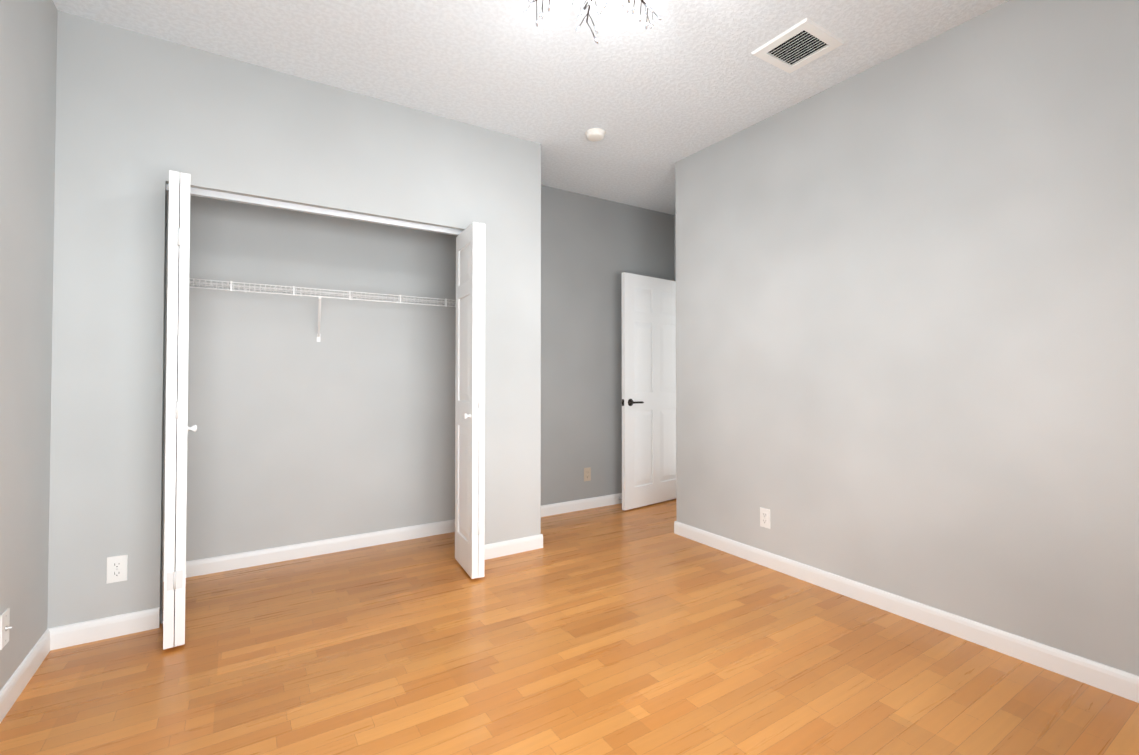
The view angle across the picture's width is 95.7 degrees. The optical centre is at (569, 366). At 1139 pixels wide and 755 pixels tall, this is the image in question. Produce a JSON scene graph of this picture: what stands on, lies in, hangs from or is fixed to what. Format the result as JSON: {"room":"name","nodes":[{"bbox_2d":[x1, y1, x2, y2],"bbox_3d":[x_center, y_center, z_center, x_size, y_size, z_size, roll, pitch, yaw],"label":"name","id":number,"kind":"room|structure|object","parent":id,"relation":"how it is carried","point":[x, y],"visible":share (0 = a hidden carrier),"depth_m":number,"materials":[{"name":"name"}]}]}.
{"room":"empty bedroom","nodes":[
{"label":"empty bedroom","id":0,"kind":"room"},
{"bbox_2d":[0,0,57,690],"bbox_3d":[-1.468,-0.188,0.942,0.110,2.740,4.470,1,-1,-33],"label":"wall","id":1,"kind":"structure","parent":0,"point":[28,50],"depth_m":1.93,"materials":[{"name":"paint"}]},
{"bbox_2d":[0,608,12,649],"bbox_3d":[-1.939,0.905,1.780,0.021,0.115,0.070,1,-1,-33],"label":"outlet","id":2,"kind":"object","parent":1,"relation":"attached to","point":[5,627],"visible":1,"depth_m":1.77,"materials":[{"name":"white plastic"}]},
{"bbox_2d":[0,627,55,722],"bbox_3d":[-1.239,1.132,0.675,0.013,0.090,3.590,1,-1,-33],"label":"baseboard","id":3,"kind":"structure","parent":1,"relation":"attached to","point":[20,678],"depth_m":1.93,"materials":[{"name":"white wood"}]},
{"bbox_2d":[47,11,540,628],"bbox_3d":[-1.233,-0.156,2.897,2.396,2.740,0.110,1,-1,-33],"label":"wall","id":4,"kind":"structure","parent":0,"point":[139,115],"depth_m":2.41,"materials":[{"name":"paint"}]},
{"bbox_2d":[56,607,159,648],"bbox_3d":[-2.038,1.159,2.286,0.345,0.090,0.013,1,-1,-33],"label":"baseboard","id":5,"kind":"structure","parent":4,"relation":"attached to","point":[74,634],"depth_m":2.28,"materials":[{"name":"white wood"}]},
{"bbox_2d":[106,554,127,583],"bbox_3d":[-2.023,0.907,2.304,0.070,0.115,0.008,1,-1,-33],"label":"outlet","id":6,"kind":"object","parent":4,"relation":"attached to","point":[116,568],"visible":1,"depth_m":2.30,"materials":[{"name":"white plastic"}]},
{"bbox_2d":[163,170,196,649],"bbox_3d":[-1.770,0.180,2.350,0.110,2.020,0.382,1,-1,-38],"label":"bifold door","id":7,"kind":"structure","parent":4,"relation":"in","point":[177,428],"depth_m":2.20,"materials":[{"name":"white wood"}]},
{"bbox_2d":[161,184,462,622],"bbox_3d":[-1.283,0.176,2.860,1.528,2.075,0.040,1,-1,-33],"label":"trim","id":8,"kind":"structure","parent":4,"relation":"attached to","point":[288,206],"depth_m":2.79,"materials":[{"name":"white wood"}]},
{"bbox_2d":[455,222,484,578],"bbox_3d":[-0.617,0.192,3.089,0.110,2.020,0.382,0,-1,-27],"label":"bifold door","id":9,"kind":"structure","parent":4,"relation":"in","point":[470,419],"depth_m":2.96,"materials":[{"name":"white wood"}]},
{"bbox_2d":[484,534,542,559],"bbox_3d":[-0.410,1.176,3.329,0.467,0.090,0.013,1,-1,-33],"label":"baseboard","id":10,"kind":"structure","parent":4,"relation":"attached to","point":[494,550],"depth_m":3.35,"materials":[{"name":"white wood"}]},
{"bbox_2d":[163,185,673,564],"bbox_3d":[-0.753,-0.138,3.989,4.383,2.740,0.110,1,-1,-33],"label":"wall","id":11,"kind":"structure","parent":0,"point":[344,426],"depth_m":3.48,"materials":[{"name":"paint"}]},
{"bbox_2d":[163,519,454,581],"bbox_3d":[-1.603,1.176,3.350,2.286,0.090,0.013,1,-1,-33],"label":"baseboard","id":12,"kind":"structure","parent":11,"relation":"attached to","point":[198,567],"depth_m":3.31,"materials":[{"name":"white wood"}]},
{"bbox_2d":[167,276,455,341],"bbox_3d":[-1.520,-0.314,3.246,2.281,0.306,0.317,1,-1,-33],"label":"closet shelf","id":13,"kind":"object","parent":11,"relation":"attached to","point":[352,295],"visible":0.56,"depth_m":3.16,"materials":[{"name":"white metal"}]},
{"bbox_2d":[541,493,621,516],"bbox_3d":[0.242,1.196,4.532,1.877,0.090,0.013,1,-1,-33],"label":"baseboard","id":14,"kind":"structure","parent":11,"relation":"attached to","point":[594,502],"depth_m":4.43,"materials":[{"name":"white wood"}]},
{"bbox_2d":[584,467,590,480],"bbox_3d":[0.156,0.942,4.483,0.070,0.115,0.008,1,-1,-33],"label":"outlet","id":15,"kind":"object","parent":11,"relation":"attached to","point":[587,474],"visible":1,"depth_m":4.48,"materials":[{"name":"beige plastic"}]},
{"bbox_2d":[53,0,1008,214],"bbox_3d":[0.377,-1.589,2.147,4.493,0.100,4.470,1,-1,-33],"label":"ceiling","id":16,"kind":"structure","parent":0,"point":[677,82],"depth_m":2.55,"materials":[{"name":"white paint"}]},
{"bbox_2d":[523,0,550,26],"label":"chandelier","id":17,"kind":"object","parent":16,"relation":"hanging from","point":[541,14],"depth_m":2.03,"materials":[{"name":"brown metal"}]},
{"bbox_2d":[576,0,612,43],"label":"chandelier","id":18,"kind":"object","parent":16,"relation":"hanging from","point":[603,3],"depth_m":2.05,"materials":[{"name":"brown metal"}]},
{"bbox_2d":[585,128,605,141],"bbox_3d":[0.169,-1.500,3.354,0.132,0.038,0.132,1,-1,-33],"label":"smoke detector","id":19,"kind":"object","parent":16,"relation":"attached to","point":[595,134],"visible":1,"depth_m":3.32,"materials":[{"name":"white plastic"}]},
{"bbox_2d":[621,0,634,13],"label":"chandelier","id":20,"kind":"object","parent":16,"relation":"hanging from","point":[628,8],"depth_m":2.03,"materials":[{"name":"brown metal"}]},
{"bbox_2d":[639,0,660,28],"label":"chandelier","id":21,"kind":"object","parent":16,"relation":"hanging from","point":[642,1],"depth_m":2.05,"materials":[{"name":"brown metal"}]},
{"bbox_2d":[751,18,844,73],"bbox_3d":[1.096,-1.529,2.478,0.305,0.015,0.295,1,-1,-33],"label":"ceiling vent","id":22,"kind":"object","parent":16,"relation":"in","point":[805,41],"visible":1,"depth_m":2.46,"materials":[{"name":"white plastic"}]},
{"bbox_2d":[0,499,1138,754],"bbox_3d":[0.377,1.231,2.101,4.493,0.060,4.470,1,-1,-33],"label":"floor","id":23,"kind":"structure","parent":0,"point":[612,629],"depth_m":2.02,"materials":[{"name":"laminate"}]},
{"bbox_2d":[674,215,675,280],"bbox_3d":[1.327,-0.127,4.703,0.110,2.740,0.930,1,-1,-33],"label":"wall","id":24,"kind":"structure","parent":0,"point":[674,247],"depth_m":5.07,"materials":[{"name":"paint"}]},
{"bbox_2d":[621,272,675,509],"bbox_3d":[0.769,0.216,4.659,0.820,2.030,0.140,1,-1,-39],"label":"entry door","id":25,"kind":"structure","parent":24,"relation":"in","point":[648,390],"depth_m":4.58,"materials":[{"name":"white wood"}]},
{"bbox_2d":[675,0,1138,675],"bbox_3d":[1.728,-0.164,2.437,0.110,2.740,3.320,1,-1,-33],"label":"wall","id":26,"kind":"structure","parent":0,"point":[907,324],"depth_m":2.36,"materials":[{"name":"paint"}]},
{"bbox_2d":[760,507,769,528],"bbox_3d":[1.193,0.927,3.145,0.008,0.115,0.070,1,-1,-33],"label":"outlet","id":27,"kind":"object","parent":26,"relation":"attached to","point":[764,517],"visible":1,"depth_m":3.14,"materials":[{"name":"white plastic"}]},
{"bbox_2d":[674,521,1138,702],"bbox_3d":[1.664,1.161,2.400,0.013,0.090,3.303,1,-1,-33],"label":"baseboard","id":28,"kind":"structure","parent":26,"relation":"attached to","point":[1098,675],"depth_m":2.33,"materials":[{"name":"white wood"}]}
]}

